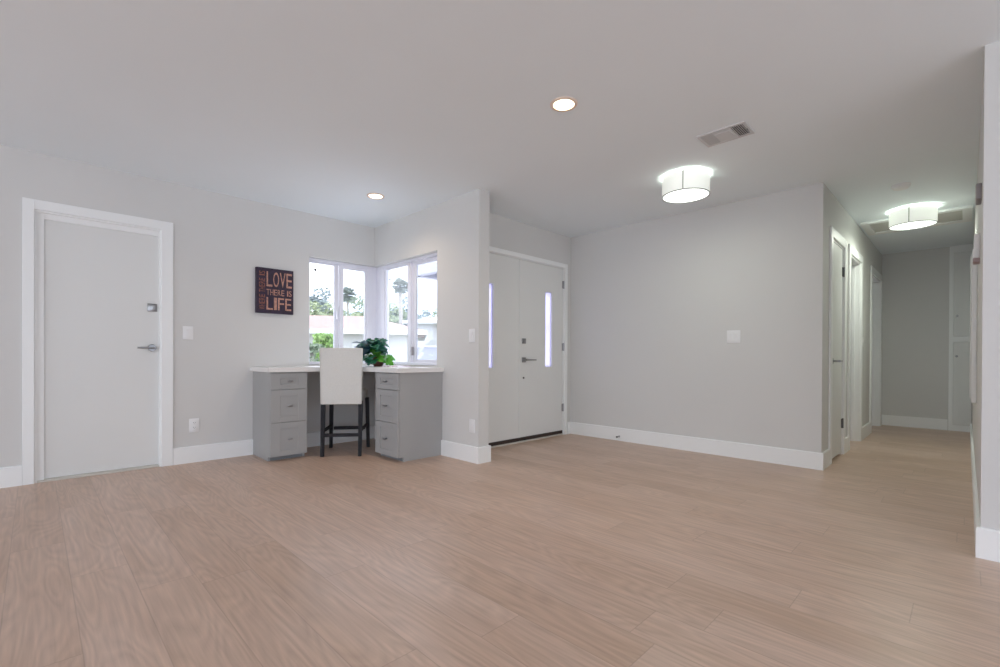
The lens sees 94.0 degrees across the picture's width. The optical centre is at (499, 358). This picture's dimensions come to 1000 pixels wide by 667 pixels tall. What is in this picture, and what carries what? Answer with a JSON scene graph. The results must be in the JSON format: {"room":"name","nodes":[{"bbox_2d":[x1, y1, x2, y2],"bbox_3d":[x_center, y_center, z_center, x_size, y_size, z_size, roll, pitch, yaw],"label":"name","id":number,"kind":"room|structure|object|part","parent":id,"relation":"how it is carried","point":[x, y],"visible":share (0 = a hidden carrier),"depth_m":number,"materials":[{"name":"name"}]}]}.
{"room":"living room","nodes":[
{"label":"living room","id":0,"kind":"room"},
{"bbox_2d":[0,145,377,467],"bbox_3d":[-4.262,-0.302,2.703,8.070,2.440,0.140,0,0,-45],"label":"wall","id":1,"kind":"structure","parent":0,"point":[219,240],"depth_m":4.22,"materials":[{"name":"paint"}]},
{"bbox_2d":[22,197,172,484],"bbox_3d":[-3.185,-0.127,3.742,0.910,2.092,0.154,0,0,-45],"label":"door","id":2,"kind":"structure","parent":1,"relation":"in","point":[104,289],"depth_m":3.70,"materials":[{"name":"white paint"}]},
{"bbox_3d":[-2.960,-0.094,3.908,0.135,0.060,0.070,0,0,-45],"label":"handle","id":3,"kind":"part","parent":2,"relation":"part of","materials":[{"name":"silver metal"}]},
{"bbox_2d":[0,439,252,487],"bbox_3d":[-4.673,0.846,2.191,6.486,0.146,0.016,0,0,-45],"label":"baseboard","id":4,"kind":"structure","parent":1,"relation":"attached to","point":[11,476],"depth_m":4.16,"materials":[{"name":"white paint"}]},
{"bbox_2d":[183,326,192,339],"bbox_3d":[-2.748,-0.231,4.106,0.078,0.118,0.014,0,0,-45],"label":"light switch","id":5,"kind":"object","parent":1,"relation":"attached to","point":[187,330],"visible":1,"depth_m":4.10,"materials":[{"name":"white plastic"}]},
{"bbox_2d":[189,418,198,432],"bbox_3d":[-2.720,0.590,4.144,0.078,0.122,0.010,0,0,-45],"label":"power outlet","id":6,"kind":"object","parent":1,"relation":"attached to","point":[193,423],"visible":1,"depth_m":4.14,"materials":[{"name":"white plastic"}]},
{"bbox_2d":[255,267,292,314],"bbox_3d":[-2.227,-0.668,4.606,0.350,0.440,0.036,0,0,-45],"label":"word sign","id":7,"kind":"object","parent":1,"relation":"attached to","point":[273,287],"visible":1,"depth_m":4.58,"materials":[{"name":"black wood"}]},
{"bbox_2d":[309,257,372,363],"bbox_3d":[-1.785,-0.508,5.204,0.770,1.130,0.076,0,0,-45],"label":"window","id":8,"kind":"structure","parent":1,"relation":"in","point":[368,271],"depth_m":5.19,"materials":[{"name":"white plastic"}]},
{"bbox_3d":[-1.932,-0.507,5.077,0.346,1.081,0.028,0,0,-45],"label":"sash","id":9,"kind":"part","parent":8,"relation":"part of","materials":[{"name":"white plastic"}]},
{"bbox_3d":[-1.675,-0.507,5.300,0.332,1.081,0.028,0,0,-45],"label":"sash","id":10,"kind":"part","parent":8,"relation":"part of","materials":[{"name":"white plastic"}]},
{"bbox_2d":[307,426,374,446],"bbox_3d":[-1.490,0.849,4.756,0.965,0.146,0.886,0,0,-45],"label":"baseboard","id":11,"kind":"structure","parent":1,"relation":"attached to","point":[313,439],"depth_m":5.09,"materials":[{"name":"white paint"}]},
{"bbox_2d":[374,189,489,446],"bbox_3d":[-0.778,-0.295,4.815,0.125,2.440,1.796,0,0,-45],"label":"wall","id":12,"kind":"structure","parent":0,"point":[456,229],"depth_m":4.33,"materials":[{"name":"paint"}]},
{"bbox_2d":[373,267,381,339],"bbox_3d":[-1.432,-0.508,5.487,0.130,1.130,0.194,0,0,-45],"label":"trim","id":13,"kind":"structure","parent":12,"relation":"attached to","point":[377,272],"depth_m":5.46,"materials":[{"name":"white plastic"}]},
{"bbox_2d":[381,253,436,364],"bbox_3d":[-0.953,-0.504,5.030,0.074,1.130,1.130,0,0,-45],"label":"window","id":14,"kind":"structure","parent":12,"relation":"in","point":[412,304],"depth_m":5.02,"materials":[{"name":"white plastic"}]},
{"bbox_3d":[-1.136,-0.505,5.198,0.028,1.078,0.526,0,0,-45],"label":"sash","id":15,"kind":"part","parent":14,"relation":"part of","materials":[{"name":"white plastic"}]},
{"bbox_3d":[-0.746,-0.502,4.842,0.028,1.078,0.529,0,0,-45],"label":"sash","id":16,"kind":"part","parent":14,"relation":"part of","materials":[{"name":"white plastic"}]},
{"bbox_2d":[441,440,490,463],"bbox_3d":[-0.326,0.856,4.362,0.157,0.146,0.533,0,0,-45],"label":"baseboard","id":17,"kind":"structure","parent":12,"relation":"attached to","point":[477,455],"depth_m":4.23,"materials":[{"name":"white paint"}]},
{"bbox_2d":[469,419,474,432],"bbox_3d":[-0.253,0.603,4.194,0.008,0.122,0.076,0,0,-45],"label":"blank plate","id":18,"kind":"object","parent":12,"relation":"attached to","point":[471,421],"visible":1,"depth_m":4.18,"materials":[{"name":"white plastic"}]},
{"bbox_2d":[469,329,474,341],"bbox_3d":[-0.255,-0.211,4.193,0.014,0.122,0.076,0,0,-45],"label":"light switch","id":19,"kind":"object","parent":12,"relation":"attached to","point":[471,331],"visible":1,"depth_m":4.18,"materials":[{"name":"white plastic"}]},
{"bbox_2d":[0,425,999,666],"bbox_3d":[1.037,1.046,1.509,13.880,0.200,9.336,0,0,-45],"label":"floor","id":20,"kind":"structure","parent":0,"point":[568,550],"depth_m":2.15,"materials":[{"name":"brown wood"}]},
{"bbox_2d":[253,371,306,460],"bbox_3d":[-2.087,0.519,4.425,0.328,0.803,0.508,0,0,-45],"label":"base cabinet","id":21,"kind":"object","parent":20,"relation":"on","point":[279,398],"visible":0.99,"depth_m":4.28,"materials":[{"name":"grey paint"}]},
{"bbox_3d":[-1.932,0.202,4.270,0.324,0.146,0.020,0,0,-45],"label":"drawer","id":22,"kind":"part","parent":21,"relation":"part of","materials":[{"name":"grey paint"}]},
{"bbox_3d":[-1.933,0.426,4.271,0.324,0.293,0.020,0,0,-45],"label":"drawer","id":23,"kind":"part","parent":21,"relation":"part of","materials":[{"name":"grey paint"}]},
{"bbox_3d":[-1.935,0.729,4.272,0.324,0.302,0.020,0,0,-45],"label":"drawer","id":24,"kind":"part","parent":21,"relation":"part of","materials":[{"name":"grey paint"}]},
{"bbox_2d":[250,365,443,372],"bbox_3d":[-1.467,0.099,4.475,1.330,0.042,1.308,0,0,-45],"label":"countertop","id":25,"kind":"structure","parent":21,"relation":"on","point":[370,368],"depth_m":4.31,"materials":[{"name":"white stone"}]},
{"bbox_2d":[352,338,395,366],"bbox_3d":[-1.321,-0.073,4.828,0.494,0.301,0.452,0,0,-45],"label":"potted plant","id":26,"kind":"object","parent":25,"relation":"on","point":[377,347],"visible":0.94,"depth_m":4.75,"materials":[{"name":"green plant"}]},
{"bbox_3d":[-1.260,0.028,4.820,0.136,0.100,0.136,0,0,-45],"label":"pot","id":27,"kind":"part","parent":26,"relation":"part of","materials":[{"name":"brown ceramic"}]},
{"bbox_2d":[383,365,410,366],"bbox_3d":[-1.031,0.072,4.654,0.250,0.014,0.200,0,0,25],"label":"magazine","id":28,"kind":"object","parent":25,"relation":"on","point":[391,365],"visible":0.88,"depth_m":4.61,"materials":[{"name":"paper"}]},
{"bbox_2d":[319,348,369,456],"bbox_3d":[-1.534,0.408,4.630,0.406,1.028,0.497,0,0,-8],"label":"bar stool","id":29,"kind":"object","parent":20,"relation":"on","point":[341,369],"visible":1,"depth_m":4.41,"materials":[{"name":"white fabric"}]},
{"bbox_3d":[-1.679,0.661,4.414,0.038,0.522,0.074,0,0,-8],"label":"leg","id":30,"kind":"part","parent":29,"relation":"part of","materials":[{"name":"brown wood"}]},
{"bbox_3d":[-1.746,0.659,4.825,0.044,0.522,0.054,0,0,-8],"label":"leg","id":31,"kind":"part","parent":29,"relation":"part of","materials":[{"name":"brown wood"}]},
{"bbox_3d":[-1.506,0.163,4.438,0.386,0.536,0.098,0,0,-8],"label":"backrest","id":32,"kind":"part","parent":29,"relation":"part of","materials":[{"name":"white fabric"}]},
{"bbox_3d":[-1.338,0.663,4.462,0.038,0.522,0.074,0,0,-8],"label":"leg","id":33,"kind":"part","parent":29,"relation":"part of","materials":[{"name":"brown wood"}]},
{"bbox_3d":[-1.541,0.352,4.678,0.360,0.100,0.390,0,0,-8],"label":"seat","id":34,"kind":"part","parent":29,"relation":"part of","materials":[{"name":"white fabric"}]},
{"bbox_3d":[-1.387,0.661,4.875,0.044,0.522,0.054,0,0,-8],"label":"leg","id":35,"kind":"part","parent":29,"relation":"part of","materials":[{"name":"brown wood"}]},
{"bbox_2d":[375,372,442,461],"bbox_3d":[-0.881,0.524,4.456,0.527,0.803,0.387,0,0,-45],"label":"base cabinet","id":36,"kind":"object","parent":20,"relation":"on","point":[408,408],"visible":1,"depth_m":4.31,"materials":[{"name":"grey paint"}]},
{"bbox_3d":[-1.042,0.733,4.297,0.020,0.302,0.383,0,0,-45],"label":"drawer","id":37,"kind":"part","parent":36,"relation":"part of","materials":[{"name":"grey paint"}]},
{"bbox_3d":[-1.040,0.430,4.295,0.020,0.293,0.383,0,0,-45],"label":"drawer","id":38,"kind":"part","parent":36,"relation":"part of","materials":[{"name":"grey paint"}]},
{"bbox_3d":[-1.040,0.206,4.295,0.020,0.146,0.383,0,0,-45],"label":"drawer","id":39,"kind":"part","parent":36,"relation":"part of","materials":[{"name":"grey paint"}]},
{"bbox_2d":[948,244,972,431],"bbox_3d":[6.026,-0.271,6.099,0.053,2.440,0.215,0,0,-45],"label":"linen cabinet","id":40,"kind":"object","parent":20,"relation":"on","point":[959,400],"visible":0.9,"depth_m":6.10,"materials":[{"name":"white paint"}]},
{"bbox_3d":[6.045,0.325,6.093,0.018,1.088,0.173,0,0,-45],"label":"cabinet door","id":41,"kind":"part","parent":40,"relation":"part of","materials":[{"name":"paint"}]},
{"bbox_3d":[6.050,-0.847,6.089,0.018,1.103,0.173,0,0,-45],"label":"cabinet door","id":42,"kind":"part","parent":40,"relation":"part of","materials":[{"name":"paint"}]},
{"bbox_2d":[0,0,999,254],"bbox_3d":[1.049,-1.619,1.498,13.880,0.250,9.336,0,0,-45],"label":"ceiling","id":43,"kind":"structure","parent":0,"point":[317,107],"depth_m":2.68,"materials":[{"name":"paint"}]},
{"bbox_2d":[367,193,383,198],"bbox_3d":[-1.155,-1.507,4.325,0.160,0.016,0.160,0,0,-45],"label":"recessed light","id":44,"kind":"object","parent":43,"relation":"in","point":[370,195],"visible":1,"depth_m":4.30,"materials":[{"name":"white plastic"}]},
{"bbox_2d":[550,96,577,111],"bbox_3d":[0.376,-1.494,2.744,0.160,0.016,0.160,0,0,-45],"label":"recessed light","id":45,"kind":"object","parent":43,"relation":"in","point":[560,104],"visible":1,"depth_m":2.73,"materials":[{"name":"white plastic"}]},
{"bbox_2d":[662,169,709,203],"bbox_3d":[1.524,-1.418,3.825,0.366,0.166,0.366,0,0,-45],"label":"drum ceiling light","id":46,"kind":"object","parent":43,"relation":"attached to","point":[686,185],"visible":1,"depth_m":3.70,"materials":[{"name":"fabric"}]},
{"bbox_2d":[663,189,708,202],"bbox_3d":[1.524,-1.343,3.825,0.354,0.006,0.354,0,0,-45],"label":"diffuser","id":47,"kind":"object","parent":46,"relation":"attached to","point":[669,195],"depth_m":3.82,"materials":[{"name":"white plastic"}]},
{"bbox_2d":[696,121,754,146],"bbox_3d":[1.502,-1.486,3.107,0.210,0.025,0.304,0,0,-45],"label":"ceiling vent","id":48,"kind":"object","parent":43,"relation":"in","point":[741,129],"visible":1,"depth_m":3.09,"materials":[{"name":"metal"}]},
{"bbox_3d":[1.504,-1.490,3.105,0.120,0.004,0.095,0,0,-45],"label":"panel","id":49,"kind":"part","parent":48,"relation":"part of","materials":[{"name":"metal"}]},
{"bbox_2d":[891,182,910,190],"bbox_3d":[3.443,-1.474,3.999,0.132,0.038,0.132,0,0,-45],"label":"smoke detector","id":50,"kind":"object","parent":43,"relation":"attached to","point":[905,185],"visible":1,"depth_m":3.96,"materials":[{"name":"white plastic"}]},
{"bbox_3d":[3.443,-1.488,3.999,0.132,0.010,0.132,0,0,-45],"label":"plate","id":51,"kind":"part","parent":50,"relation":"part of","materials":[{"name":"white plastic"}]},
{"bbox_2d":[889,204,937,230],"bbox_3d":[4.111,-1.410,4.642,0.366,0.166,0.366,0,0,-45],"label":"drum ceiling light","id":52,"kind":"object","parent":43,"relation":"attached to","point":[926,215],"visible":1,"depth_m":4.54,"materials":[{"name":"fabric"}]},
{"bbox_2d":[889,221,936,229],"bbox_3d":[4.111,-1.335,4.643,0.354,0.006,0.354,0,0,-45],"label":"diffuser","id":53,"kind":"object","parent":52,"relation":"attached to","point":[897,225],"depth_m":4.65,"materials":[{"name":"white plastic"}]},
{"bbox_2d":[860,205,972,235],"bbox_3d":[4.492,-1.482,5.041,0.650,0.022,0.870,0,0,-45],"label":"attic hatch","id":54,"kind":"object","parent":43,"relation":"attached to","point":[964,213],"visible":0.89,"depth_m":4.99,"materials":[{"name":"white paint"}]},
{"bbox_3d":[4.492,-1.490,5.040,0.506,0.006,0.726,0,0,-45],"label":"hatch panel","id":55,"kind":"part","parent":54,"relation":"part of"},
{"bbox_2d":[489,213,570,421],"bbox_3d":[0.232,-0.293,5.261,1.935,2.440,0.140,0,0,-45],"label":"wall","id":56,"kind":"structure","parent":0,"point":[505,233],"depth_m":5.34,"materials":[{"name":"paint"}]},
{"bbox_2d":[489,246,567,447],"bbox_3d":[0.196,-0.117,5.184,1.685,2.090,0.200,0,0,-45],"label":"door","id":57,"kind":"structure","parent":56,"relation":"in","point":[528,295],"depth_m":5.23,"materials":[{"name":"white paint"}]},
{"bbox_3d":[0.330,0.010,5.226,0.178,0.058,0.068,0,0,-45],"label":"handle","id":58,"kind":"part","parent":57,"relation":"part of","materials":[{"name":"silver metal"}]},
{"bbox_2d":[567,422,569,433],"bbox_3d":[0.851,0.855,5.779,0.054,0.146,0.016,0,0,-45],"label":"baseboard","id":59,"kind":"structure","parent":56,"relation":"attached to","point":[568,423],"depth_m":5.76,"materials":[{"name":"white paint"}]},
{"bbox_2d":[570,186,806,450],"bbox_3d":[1.808,-0.284,4.967,0.120,2.440,2.505,0,0,-45],"label":"wall","id":60,"kind":"structure","parent":0,"point":[655,303],"depth_m":4.69,"materials":[{"name":"paint"}]},
{"bbox_2d":[570,422,829,470],"bbox_3d":[1.893,0.863,4.966,0.271,0.146,2.641,0,0,-45],"label":"baseboard","id":61,"kind":"structure","parent":60,"relation":"attached to","point":[783,456],"depth_m":4.58,"materials":[{"name":"white paint"}]},
{"bbox_2d":[727,330,739,342],"bbox_3d":[2.230,-0.213,4.451,0.014,0.122,0.122,0,0,-45],"label":"light switch","id":62,"kind":"object","parent":60,"relation":"attached to","point":[733,336],"visible":1,"depth_m":4.45,"materials":[{"name":"white plastic"}]},
{"bbox_2d":[805,183,881,452],"bbox_3d":[4.112,-0.276,5.413,4.010,2.440,0.120,0,0,-45],"label":"wall","id":63,"kind":"structure","parent":0,"point":[824,210],"depth_m":4.03,"materials":[{"name":"paint"}]},
{"bbox_2d":[828,226,846,464],"bbox_3d":[3.165,-0.117,4.423,0.744,2.122,0.184,0,0,-45],"label":"door","id":64,"kind":"structure","parent":63,"relation":"in","point":[837,253],"depth_m":4.43,"materials":[{"name":"white paint"}]},
{"bbox_2d":[846,415,881,452],"bbox_3d":[4.459,0.871,5.674,2.839,0.146,0.016,0,0,-45],"label":"baseboard","id":65,"kind":"structure","parent":63,"relation":"attached to","point":[866,428],"depth_m":5.58,"materials":[{"name":"white paint"}]},
{"bbox_2d":[869,265,881,433],"bbox_3d":[4.717,-0.121,6.576,1.020,2.125,0.942,0,0,-45],"label":"door","id":66,"kind":"structure","parent":63,"relation":"in","point":[875,379],"depth_m":6.55,"materials":[{"name":"white paint"}]},
{"bbox_2d":[881,247,971,429],"bbox_3d":[5.897,-0.272,6.364,0.140,2.440,1.058,0,0,-45],"label":"wall","id":67,"kind":"structure","parent":0,"point":[915,284],"depth_m":6.43,"materials":[{"name":"paint"}]},
{"bbox_2d":[882,415,947,429],"bbox_3d":[5.708,0.874,6.443,0.016,0.146,0.693,0,0,-45],"label":"baseboard","id":68,"kind":"structure","parent":67,"relation":"attached to","point":[891,420],"depth_m":6.42,"materials":[{"name":"white paint"}]},
{"bbox_2d":[972,41,999,529],"bbox_3d":[4.262,-0.270,4.082,5.400,2.440,0.140,0,0,-45],"label":"wall","id":69,"kind":"structure","parent":0,"point":[986,410],"depth_m":2.21,"materials":[{"name":"paint"}]},
{"bbox_2d":[970,249,977,402],"bbox_3d":[3.528,-0.236,3.472,0.400,1.100,0.034,0,0,-45],"label":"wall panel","id":70,"kind":"object","parent":69,"relation":"attached to","point":[974,268],"visible":0.88,"depth_m":3.33,"materials":[{"name":"white paint"}]},
{"bbox_2d":[973,234,979,264],"bbox_3d":[2.824,-0.649,2.762,0.120,0.163,0.030,0,0,-45],"label":"thermostat","id":71,"kind":"object","parent":69,"relation":"attached to","point":[976,260],"visible":0.95,"depth_m":2.72,"materials":[{"name":"white plastic"}]},
{"bbox_2d":[975,183,981,204],"bbox_3d":[2.594,-0.893,2.526,0.150,0.082,0.025,0,0,-45],"label":"door chime","id":72,"kind":"object","parent":69,"relation":"attached to","point":[978,188],"visible":0.99,"depth_m":2.48,"materials":[{"name":"grey plastic"}]},
{"bbox_2d":[970,423,999,562],"bbox_3d":[5.556,0.889,2.563,5.116,0.146,4.163,0,0,-45],"label":"baseboard","id":73,"kind":"structure","parent":69,"relation":"attached to","point":[987,541],"depth_m":2.22,"materials":[{"name":"white paint"}]},
{"bbox_3d":[2.558,-0.284,5.716,0.100,2.440,2.505,0,0,-45],"label":"wall","id":74,"kind":"structure","parent":0,"visible":0},
{"bbox_2d":[847,244,862,450],"bbox_3d":[3.606,-0.121,5.361,0.870,2.125,0.792,0,0,-45],"label":"door","id":75,"kind":"structure","parent":74,"relation":"in","point":[855,269],"depth_m":5.34,"materials":[{"name":"white paint"}]},
{"label":"outside","id":76,"kind":"structure","parent":0,"visible":0},
{"bbox_3d":[3.544,1.292,31.824,110.000,0.080,120.000,0,0,-45],"label":"ground","id":77,"kind":"structure","parent":76,"visible":0},
{"bbox_2d":[309,343,325,361],"bbox_3d":[-3.634,0.517,9.001,0.498,1.677,0.524,0,0,0],"label":"shrub","id":78,"kind":"object","parent":77,"relation":"on","point":[313,348],"visible":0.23,"depth_m":8.90,"materials":[{"name":"green plant"}]},
{"bbox_2d":[310,300,324,315],"bbox_3d":[-16.086,-1.947,39.779,4.127,6.233,3.350,0,0,-45],"label":"tree","id":79,"kind":"object","parent":77,"relation":"on","point":[314,307],"visible":0.08,"depth_m":39.50,"materials":[{"name":"green plant"}]},
{"bbox_2d":[310,285,330,312],"bbox_3d":[-23.720,-4.390,62.109,5.396,10.831,4.170,0,0,-25],"label":"tree","id":80,"kind":"object","parent":77,"relation":"on","point":[322,301],"visible":0.19,"depth_m":61.41,"materials":[{"name":"green plant"}]},
{"bbox_2d":[312,332,332,361],"bbox_3d":[-4.853,0.321,12.991,0.730,2.143,0.680,0,0,0],"label":"hedge","id":81,"kind":"object","parent":77,"relation":"on","point":[325,339],"visible":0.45,"depth_m":12.79,"materials":[{"name":"green plant"}]},
{"bbox_2d":[320,300,344,315],"bbox_3d":[-16.752,-2.418,46.763,4.492,7.116,3.041,0,0,-13],"label":"tree","id":82,"kind":"object","parent":77,"relation":"on","point":[330,313],"visible":0.09,"depth_m":46.34,"materials":[{"name":"green plant"}]},
{"bbox_2d":[343,285,356,314],"bbox_3d":[-23.527,-5.182,71.787,3.024,12.317,2.835,0,0,13],"label":"palm tree","id":83,"kind":"object","parent":77,"relation":"on","point":[348,291],"visible":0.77,"depth_m":71.45,"materials":[{"name":"green plant"}]},
{"bbox_2d":[349,294,363,313],"bbox_3d":[-16.702,-3.254,54.747,4.602,8.732,4.293,0,0,-45],"label":"tree","id":84,"kind":"object","parent":77,"relation":"on","point":[360,296],"visible":0.04,"depth_m":54.74,"materials":[{"name":"green plant"}]},
{"bbox_2d":[350,305,363,315],"bbox_3d":[-10.982,-1.922,40.259,3.787,6.220,3.425,0,0,12],"label":"tree","id":85,"kind":"object","parent":77,"relation":"on","point":[356,313],"visible":0.02,"depth_m":39.11,"materials":[{"name":"green plant"}]},
{"bbox_2d":[309,315,426,361],"bbox_3d":[-11.531,-0.724,28.277,13.860,3.850,9.760,0,0,-10],"label":"house","id":86,"kind":"structure","parent":77,"relation":"on","point":[353,326],"depth_m":25.00,"materials":[{"name":"white paint"}]},
{"bbox_2d":[389,301,406,323],"bbox_3d":[-11.382,-2.551,50.250,3.333,7.394,3.440,0,0,-45],"label":"tree","id":87,"kind":"object","parent":77,"relation":"on","point":[394,319],"visible":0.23,"depth_m":49.62,"materials":[{"name":"green plant"}]},
{"bbox_2d":[390,277,407,324],"bbox_3d":[-9.459,-3.293,43.938,1.859,8.896,1.910,0,0,-45],"label":"palm tree","id":88,"kind":"object","parent":77,"relation":"on","point":[400,288],"visible":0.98,"depth_m":43.72,"materials":[{"name":"green plant"}]},
{"bbox_2d":[392,296,422,325],"bbox_3d":[-11.940,-3.325,57.274,5.225,8.905,4.600,0,0,-45],"label":"tree","id":89,"kind":"object","parent":77,"relation":"on","point":[403,299],"visible":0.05,"depth_m":56.74,"materials":[{"name":"green plant"}]},
{"bbox_2d":[402,317,436,345],"bbox_3d":[-0.809,-1.356,41.346,13.260,5.100,9.260,0,0,6],"label":"house","id":90,"kind":"structure","parent":77,"relation":"on","point":[429,324],"depth_m":37.83,"materials":[{"name":"white paint"}]},
{"bbox_2d":[420,308,432,317],"bbox_3d":[-10.285,-2.987,64.707,4.864,8.187,4.668,0,0,-45],"label":"tree","id":91,"kind":"object","parent":77,"relation":"on","point":[426,312],"visible":0.04,"depth_m":65.03,"materials":[{"name":"green plant"}]},
{"bbox_3d":[-4.597,1.296,10.261,20.000,0.020,11.000,0,0,-45],"label":"patio","id":92,"kind":"object","parent":77,"relation":"on","visible":0},
{"bbox_2d":[418,261,436,279],"bbox_3d":[1.069,-0.152,8.339,4.300,2.940,2.990,0,0,-45],"label":"porch roof","id":93,"kind":"structure","parent":92,"relation":"on","point":[428,270],"depth_m":7.62,"materials":[{"name":"paint"}]},
{"bbox_2d":[418,346,436,359],"bbox_3d":[-1.559,0.438,15.002,2.810,1.724,0.220,0,0,0],"label":"wall","id":94,"kind":"structure","parent":92,"relation":"on","point":[424,352],"depth_m":14.92,"materials":[{"name":"paint"}]}
]}

